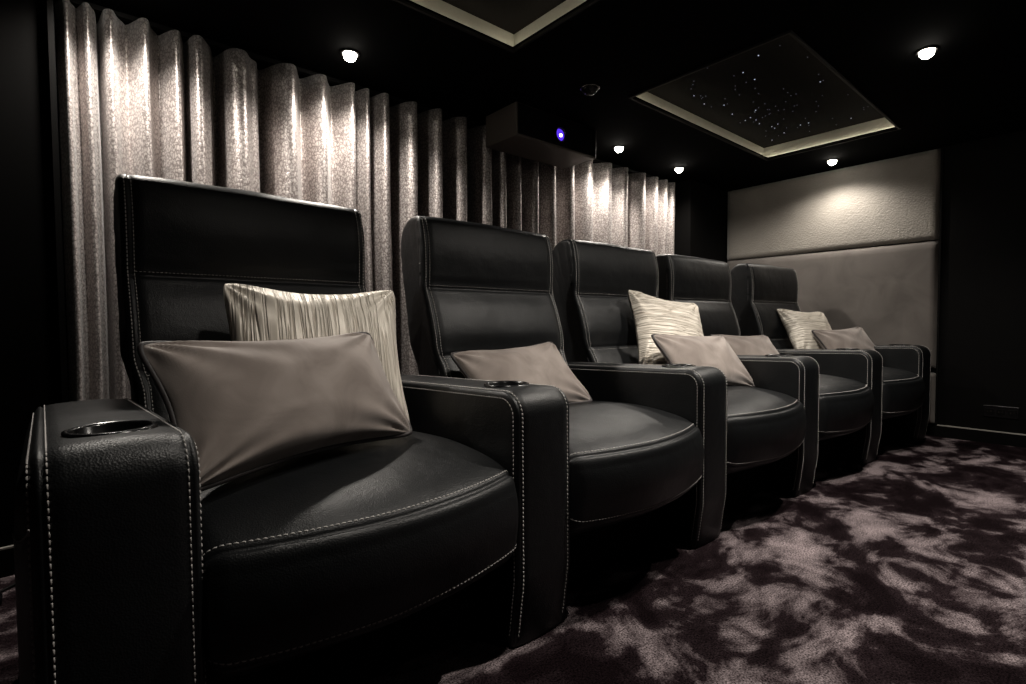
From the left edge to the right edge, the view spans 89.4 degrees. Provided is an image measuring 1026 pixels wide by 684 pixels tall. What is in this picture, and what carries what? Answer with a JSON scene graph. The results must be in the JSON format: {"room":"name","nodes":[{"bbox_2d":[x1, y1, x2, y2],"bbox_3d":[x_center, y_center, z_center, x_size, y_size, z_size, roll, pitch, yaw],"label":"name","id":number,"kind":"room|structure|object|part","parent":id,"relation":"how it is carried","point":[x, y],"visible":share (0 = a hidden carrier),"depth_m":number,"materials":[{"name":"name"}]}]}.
{"room":"home theater","nodes":[
{"label":"home theater","id":0,"kind":"room"},
{"bbox_2d":[0,0,61,546],"bbox_3d":[-2.311,-0.221,1.292,1.788,2.000,0.300,-2,3,-41],"label":"wall","id":1,"kind":"structure","parent":0,"point":[30,362],"depth_m":1.70,"materials":[{"name":"black"}]},
{"bbox_2d":[0,545,14,577],"bbox_3d":[-2.202,0.734,1.207,1.788,0.096,0.014,-2,3,-41],"label":"baseboard","id":2,"kind":"structure","parent":1,"relation":"attached to","point":[7,568],"depth_m":1.68,"materials":[{"name":"black paint"}]},
{"bbox_2d":[47,0,67,402],"bbox_3d":[-1.531,-0.243,1.752,0.016,2.000,0.018,-2,3,-41],"label":"trim","id":3,"kind":"structure","parent":1,"relation":"attached to","point":[50,12],"depth_m":1.74,"materials":[{"name":"black paint"}]},
{"bbox_2d":[54,11,96,401],"bbox_3d":[-0.641,-0.443,2.970,6.520,2.300,0.080,-2,3,-41],"label":"wall","id":4,"kind":"structure","parent":0,"point":[54,11],"depth_m":1.98,"materials":[{"name":"black paint"}]},
{"bbox_2d":[0,434,1025,683],"bbox_3d":[1.133,0.799,0.958,6.520,0.060,5.540,-2,3,-41],"label":"floor","id":5,"kind":"structure","parent":0,"point":[906,565],"depth_m":1.53,"materials":[{"name":"carpet"}]},
{"bbox_2d":[0,583,14,604],"bbox_3d":[-1.528,0.751,1.524,0.113,0.029,0.696,0,2,16],"label":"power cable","id":6,"kind":"object","parent":5,"relation":"on","point":[12,585],"visible":0.3,"depth_m":1.57,"materials":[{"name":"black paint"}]},
{"bbox_3d":[-1.528,0.761,1.525,0.113,0.009,0.696,0,2,16],"label":"cord","id":7,"kind":"part","parent":6,"relation":"part of","materials":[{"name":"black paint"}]},
{"bbox_2d":[12,174,569,683],"bbox_3d":[-0.540,0.153,1.342,1.087,1.234,1.058,-2,3,-42],"label":"recliner chair","id":8,"kind":"object","parent":5,"relation":"on","point":[351,564],"visible":0.88,"depth_m":1.00,"materials":[{"name":"black leather"}]},
{"bbox_3d":[-0.839,0.458,1.043,0.220,0.651,0.850,-2,3,-42],"label":"armrest","id":9,"kind":"part","parent":8,"relation":"part of","materials":[{"name":"black leather"}]},
{"bbox_3d":[-0.766,0.002,1.595,0.692,0.947,0.368,-2,3,-42],"label":"backrest","id":10,"kind":"part","parent":8,"relation":"part of","materials":[{"name":"black leather"}]},
{"bbox_2d":[137,332,412,490],"bbox_3d":[-0.482,0.119,1.155,0.213,0.272,0.554,1,3,36],"label":"cushion","id":11,"kind":"object","parent":8,"relation":"on","point":[247,407],"visible":0.88,"depth_m":1.03,"materials":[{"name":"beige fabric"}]},
{"bbox_2d":[223,283,409,422],"bbox_3d":[-0.524,0.062,1.425,0.470,0.441,0.229,-2,2,-33],"label":"cushion","id":12,"kind":"object","parent":8,"relation":"on","point":[254,313],"visible":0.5,"depth_m":1.39,"materials":[{"name":"beige fabric"}]},
{"bbox_2d":[200,431,517,681],"bbox_3d":[-0.433,0.419,1.248,0.666,0.330,0.758,-2,3,-42],"label":"seat cushion","id":13,"kind":"object","parent":8,"relation":"on","point":[310,553],"depth_m":0.94,"materials":[{"name":"black leather"}]},
{"bbox_3d":[-0.194,0.433,1.629,0.196,0.651,0.850,-2,3,-42],"label":"armrest","id":14,"kind":"part","parent":8,"relation":"part of","materials":[{"name":"black leather"}]},
{"bbox_2d":[401,216,726,581],"bbox_3d":[0.204,0.126,1.971,0.869,1.234,1.012,-2,3,-41],"label":"recliner chair","id":15,"kind":"object","parent":5,"relation":"on","point":[648,452],"visible":0.71,"depth_m":1.90,"materials":[{"name":"black leather"}]},
{"bbox_3d":[-0.068,-0.023,2.158,0.692,0.947,0.368,-2,3,-41],"label":"backrest","id":16,"kind":"part","parent":15,"relation":"part of","materials":[{"name":"black leather"}]},
{"bbox_2d":[450,342,591,403],"bbox_3d":[0.044,0.135,1.918,0.523,0.255,0.222,-2,3,-41],"label":"cushion","id":17,"kind":"object","parent":15,"relation":"on","point":[541,363],"visible":0.57,"depth_m":1.88,"materials":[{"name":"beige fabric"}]},
{"bbox_2d":[569,401,703,535],"bbox_3d":[0.212,0.394,1.819,0.666,0.330,0.758,-2,3,-41],"label":"seat cushion","id":18,"kind":"object","parent":15,"relation":"on","point":[628,459],"depth_m":1.52,"materials":[{"name":"black leather"}]},
{"bbox_3d":[0.460,0.408,2.195,0.196,0.651,0.850,-2,3,-40],"label":"armrest","id":19,"kind":"part","parent":15,"relation":"part of","materials":[{"name":"black leather"}]},
{"bbox_2d":[552,239,819,507],"bbox_3d":[0.854,0.101,2.534,0.878,1.234,1.040,-2,3,-39],"label":"recliner chair","id":20,"kind":"object","parent":5,"relation":"on","point":[773,425],"visible":0.61,"depth_m":2.47,"materials":[{"name":"black leather"}]},
{"bbox_3d":[0.569,-0.048,2.730,0.692,0.947,0.368,-2,3,-39],"label":"backrest","id":21,"kind":"part","parent":20,"relation":"part of","materials":[{"name":"black leather"}]},
{"bbox_2d":[628,290,703,364],"bbox_3d":[0.809,-0.039,2.660,0.499,0.462,0.241,-1,2,-20],"label":"cushion","id":22,"kind":"object","parent":20,"relation":"on","point":[651,315],"visible":0.59,"depth_m":2.61,"materials":[{"name":"beige fabric"}]},
{"bbox_2d":[651,334,755,386],"bbox_3d":[0.909,0.094,2.458,0.539,0.268,0.220,-2,2,-33],"label":"cushion","id":23,"kind":"object","parent":20,"relation":"on","point":[715,351],"visible":0.65,"depth_m":2.40,"materials":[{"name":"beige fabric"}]},
{"bbox_2d":[727,386,805,473],"bbox_3d":[0.871,0.369,2.374,0.666,0.330,0.758,-2,3,-39],"label":"seat cushion","id":24,"kind":"object","parent":20,"relation":"on","point":[766,424],"depth_m":2.05,"materials":[{"name":"black leather"}]},
{"bbox_3d":[1.128,0.383,2.744,0.196,0.651,0.850,-2,3,-39],"label":"armrest","id":25,"kind":"part","parent":20,"relation":"part of","materials":[{"name":"black leather"}]},
{"bbox_2d":[656,254,882,467],"bbox_3d":[1.512,0.077,3.085,0.894,1.234,1.081,-2,3,-38],"label":"recliner chair","id":26,"kind":"object","parent":5,"relation":"on","point":[850,379],"visible":0.52,"depth_m":2.98,"materials":[{"name":"black leather"}]},
{"bbox_3d":[1.212,-0.073,3.299,0.692,0.947,0.368,-2,3,-38],"label":"backrest","id":27,"kind":"part","parent":26,"relation":"part of","materials":[{"name":"black leather"}]},
{"bbox_2d":[710,334,778,354],"bbox_3d":[1.445,0.075,3.133,0.508,0.246,0.216,-1,2,-26],"label":"cushion","id":28,"kind":"object","parent":26,"relation":"on","point":[760,344],"visible":0.31,"depth_m":3.10,"materials":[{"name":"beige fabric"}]},
{"bbox_3d":[1.810,0.359,3.276,0.196,0.651,0.850,-2,3,-37],"label":"armrest","id":29,"kind":"part","parent":26,"relation":"part of","materials":[{"name":"black leather"}]},
{"bbox_2d":[818,374,873,440],"bbox_3d":[1.544,0.345,2.913,0.666,0.330,0.758,-2,3,-38],"label":"seat cushion","id":30,"kind":"object","parent":26,"relation":"on","point":[846,401],"depth_m":2.57,"materials":[{"name":"black leather"}]},
{"bbox_2d":[730,263,930,442],"bbox_3d":[2.212,0.053,3.595,0.873,1.234,1.049,-2,3,-37],"label":"recliner chair","id":31,"kind":"object","parent":5,"relation":"on","point":[757,290],"visible":0.51,"depth_m":3.54,"materials":[{"name":"black leather"}]},
{"bbox_3d":[1.936,-0.096,3.809,0.692,0.947,0.368,-2,3,-37],"label":"backrest","id":32,"kind":"part","parent":31,"relation":"part of","materials":[{"name":"black leather"}]},
{"bbox_2d":[777,309,831,348],"bbox_3d":[2.128,-0.050,3.697,0.433,0.379,0.255,-1,2,-16],"label":"cushion","id":33,"kind":"object","parent":31,"relation":"on","point":[798,326],"visible":0.57,"depth_m":3.65,"materials":[{"name":"beige fabric"}]},
{"bbox_2d":[811,326,875,350],"bbox_3d":[2.339,0.028,3.610,0.521,0.270,0.204,-1,2,-23],"label":"cushion","id":34,"kind":"object","parent":31,"relation":"on","point":[854,337],"visible":0.58,"depth_m":3.56,"materials":[{"name":"beige fabric"}]},
{"bbox_3d":[2.500,0.336,3.788,0.196,0.651,0.850,-2,3,-37],"label":"armrest","id":35,"kind":"part","parent":31,"relation":"part of","materials":[{"name":"black leather"}]},
{"bbox_2d":[882,367,924,419],"bbox_3d":[2.229,0.322,3.435,0.666,0.330,0.758,-2,3,-37],"label":"seat cushion","id":36,"kind":"object","parent":31,"relation":"on","point":[903,388],"depth_m":3.08,"materials":[{"name":"black leather"}]},
{"bbox_2d":[53,0,1025,191],"bbox_3d":[1.120,-1.232,0.806,6.620,0.010,5.620,-2,3,-41],"label":"ceiling","id":37,"kind":"structure","parent":0,"point":[972,88],"depth_m":2.32,"materials":[{"name":"black paint"}]},
{"bbox_2d":[340,48,359,61],"bbox_3d":[-0.716,-1.251,2.277,0.086,0.034,0.086,-2,3,-41],"label":"recessed light","id":38,"kind":"object","parent":37,"relation":"in","point":[350,55],"visible":1,"depth_m":2.26,"materials":[{"name":"white glass"}]},
{"bbox_3d":[-0.716,-1.250,2.277,0.056,0.033,0.056,-2,3,-41],"label":"bulb","id":39,"kind":"part","parent":38,"relation":"part of","materials":[{"name":"white glass"}]},
{"bbox_2d":[56,0,669,182],"bbox_3d":[-0.135,-1.294,3.142,3.960,0.018,0.024,-2,3,-41],"label":"track","id":40,"kind":"object","parent":37,"relation":"attached to","point":[97,8],"visible":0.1,"depth_m":2.30,"materials":[{"name":"black metal"}]},
{"bbox_2d":[55,0,466,401],"bbox_3d":[-0.951,-0.268,2.487,1.827,1.965,0.198,-2,3,-41],"label":"curtain","id":41,"kind":"object","parent":40,"relation":"hanging from","point":[133,99],"visible":0.32,"depth_m":2.17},
{"bbox_2d":[467,125,674,358],"bbox_3d":[0.549,-0.325,3.780,2.091,1.965,0.195,-2,3,-41],"label":"curtain","id":42,"kind":"object","parent":40,"relation":"hanging from","point":[587,201],"visible":0.27,"depth_m":3.55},
{"bbox_2d":[393,0,599,52],"bbox_3d":[-0.357,-1.294,1.404,1.770,0.130,0.974,-2,3,-41],"label":"ceiling panel","id":43,"kind":"object","parent":37,"relation":"attached to","point":[510,22],"visible":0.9,"depth_m":2.13,"materials":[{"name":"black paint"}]},
{"bbox_2d":[486,101,595,168],"bbox_3d":[0.189,-1.214,3.079,0.656,0.178,0.304,-2,3,-41],"label":"projector","id":44,"kind":"object","parent":37,"relation":"attached to","point":[519,129],"visible":1,"depth_m":2.96,"materials":[{"name":"grey plastic"}]},
{"bbox_3d":[0.268,-1.212,2.988,0.636,0.160,0.004,-2,3,-41],"label":"panel","id":45,"kind":"part","parent":44,"relation":"part of","materials":[{"name":"black plastic"}]},
{"bbox_2d":[580,83,599,95],"bbox_3d":[0.390,-1.270,2.628,0.100,0.036,0.100,-2,3,-41],"label":"sensor","id":46,"kind":"object","parent":37,"relation":"attached to","point":[590,89],"visible":1,"depth_m":2.60,"materials":[{"name":"black plastic"}]},
{"bbox_2d":[613,145,624,152],"bbox_3d":[0.720,-1.305,3.520,0.086,0.034,0.086,-2,3,-41],"label":"recessed light","id":47,"kind":"object","parent":37,"relation":"in","point":[618,148],"visible":1,"depth_m":3.50,"materials":[{"name":"white glass"}]},
{"bbox_3d":[0.720,-1.305,3.520,0.056,0.033,0.056,-2,3,-41],"label":"bulb","id":48,"kind":"part","parent":47,"relation":"part of","materials":[{"name":"white glass"}]},
{"bbox_2d":[673,167,684,172],"bbox_3d":[1.284,-1.327,4.008,0.086,0.034,0.086,-2,3,-41],"label":"recessed light","id":49,"kind":"object","parent":37,"relation":"in","point":[677,169],"visible":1,"depth_m":3.99,"materials":[{"name":"white glass"}]},
{"bbox_3d":[1.284,-1.327,4.008,0.056,0.033,0.056,-2,3,-41],"label":"bulb","id":50,"kind":"part","parent":49,"relation":"part of","materials":[{"name":"white glass"}]},
{"bbox_2d":[628,30,900,160],"bbox_3d":[1.499,-1.363,2.959,1.766,0.130,0.917,-2,3,-41],"label":"ceiling panel","id":51,"kind":"object","parent":37,"relation":"attached to","point":[776,95],"visible":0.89,"depth_m":3.01,"materials":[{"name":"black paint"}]},
{"bbox_2d":[826,159,838,164],"bbox_3d":[2.365,-1.328,3.838,0.086,0.034,0.086,-2,3,-41],"label":"recessed light","id":52,"kind":"object","parent":37,"relation":"in","point":[830,161],"visible":1,"depth_m":3.82,"materials":[{"name":"white glass"}]},
{"bbox_3d":[2.365,-1.328,3.838,0.056,0.033,0.056,-2,3,-41],"label":"bulb","id":53,"kind":"part","parent":52,"relation":"part of","materials":[{"name":"white glass"}]},
{"bbox_2d":[915,45,938,58],"bbox_3d":[1.825,-1.268,2.285,0.086,0.034,0.086,-2,3,-41],"label":"recessed light","id":54,"kind":"object","parent":37,"relation":"in","point":[927,52],"visible":1,"depth_m":2.27,"materials":[{"name":"white glass"}]},
{"bbox_3d":[1.825,-1.268,2.285,0.056,0.033,0.056,-2,3,-41],"label":"bulb","id":55,"kind":"part","parent":54,"relation":"part of","materials":[{"name":"white glass"}]},
{"bbox_2d":[674,180,725,261],"bbox_3d":[1.623,-0.370,4.671,0.605,2.000,0.295,-2,3,-41],"label":"wall","id":56,"kind":"structure","parent":0,"point":[700,208],"depth_m":4.45,"materials":[{"name":"black paint"}]},
{"bbox_2d":[726,130,1025,434],"bbox_3d":[3.582,-0.471,2.958,0.128,2.300,5.440,-2,3,-41],"label":"wall","id":57,"kind":"structure","parent":0,"point":[982,337],"depth_m":3.42,"materials":[{"name":"black paint"}]},
{"bbox_2d":[727,240,938,367],"bbox_3d":[2.463,-0.279,4.187,0.036,0.890,1.526,-2,3,-41],"label":"wall panel","id":58,"kind":"object","parent":57,"relation":"attached to","point":[890,292],"visible":0.48,"depth_m":3.87,"materials":[{"name":"grey fabric"}]},
{"bbox_2d":[727,148,940,259],"bbox_3d":[2.458,-1.043,4.160,0.036,0.625,1.526,-2,3,-41],"label":"wall panel","id":59,"kind":"object","parent":57,"relation":"attached to","point":[896,200],"visible":1,"depth_m":4.03,"materials":[{"name":"grey fabric"}]},
{"bbox_2d":[928,373,935,423],"bbox_3d":[2.467,0.379,4.211,0.036,0.355,1.526,-2,3,-41],"label":"wall panel","id":60,"kind":"object","parent":57,"relation":"attached to","point":[933,375],"visible":0.02,"depth_m":3.64,"materials":[{"name":"grey fabric"}]},
{"bbox_2d":[934,146,943,436],"bbox_3d":[2.961,-0.340,3.597,0.045,2.000,0.012,-2,3,-41],"label":"trim","id":61,"kind":"structure","parent":57,"relation":"attached to","point":[942,147],"depth_m":3.58,"materials":[{"name":"black paint"}]},
{"bbox_2d":[937,424,1025,447],"bbox_3d":[4.135,0.660,2.254,0.014,0.084,3.600,-2,3,-41],"label":"baseboard","id":62,"kind":"structure","parent":57,"relation":"attached to","point":[961,433],"depth_m":3.43,"materials":[{"name":"black paint"}]},
{"bbox_2d":[983,405,1018,419],"bbox_3d":[3.172,0.456,3.370,0.011,0.076,0.170,-2,3,-41],"label":"wall socket","id":63,"kind":"object","parent":57,"relation":"attached to","point":[988,410],"visible":1,"depth_m":3.37,"materials":[{"name":"black plastic"}]}
]}

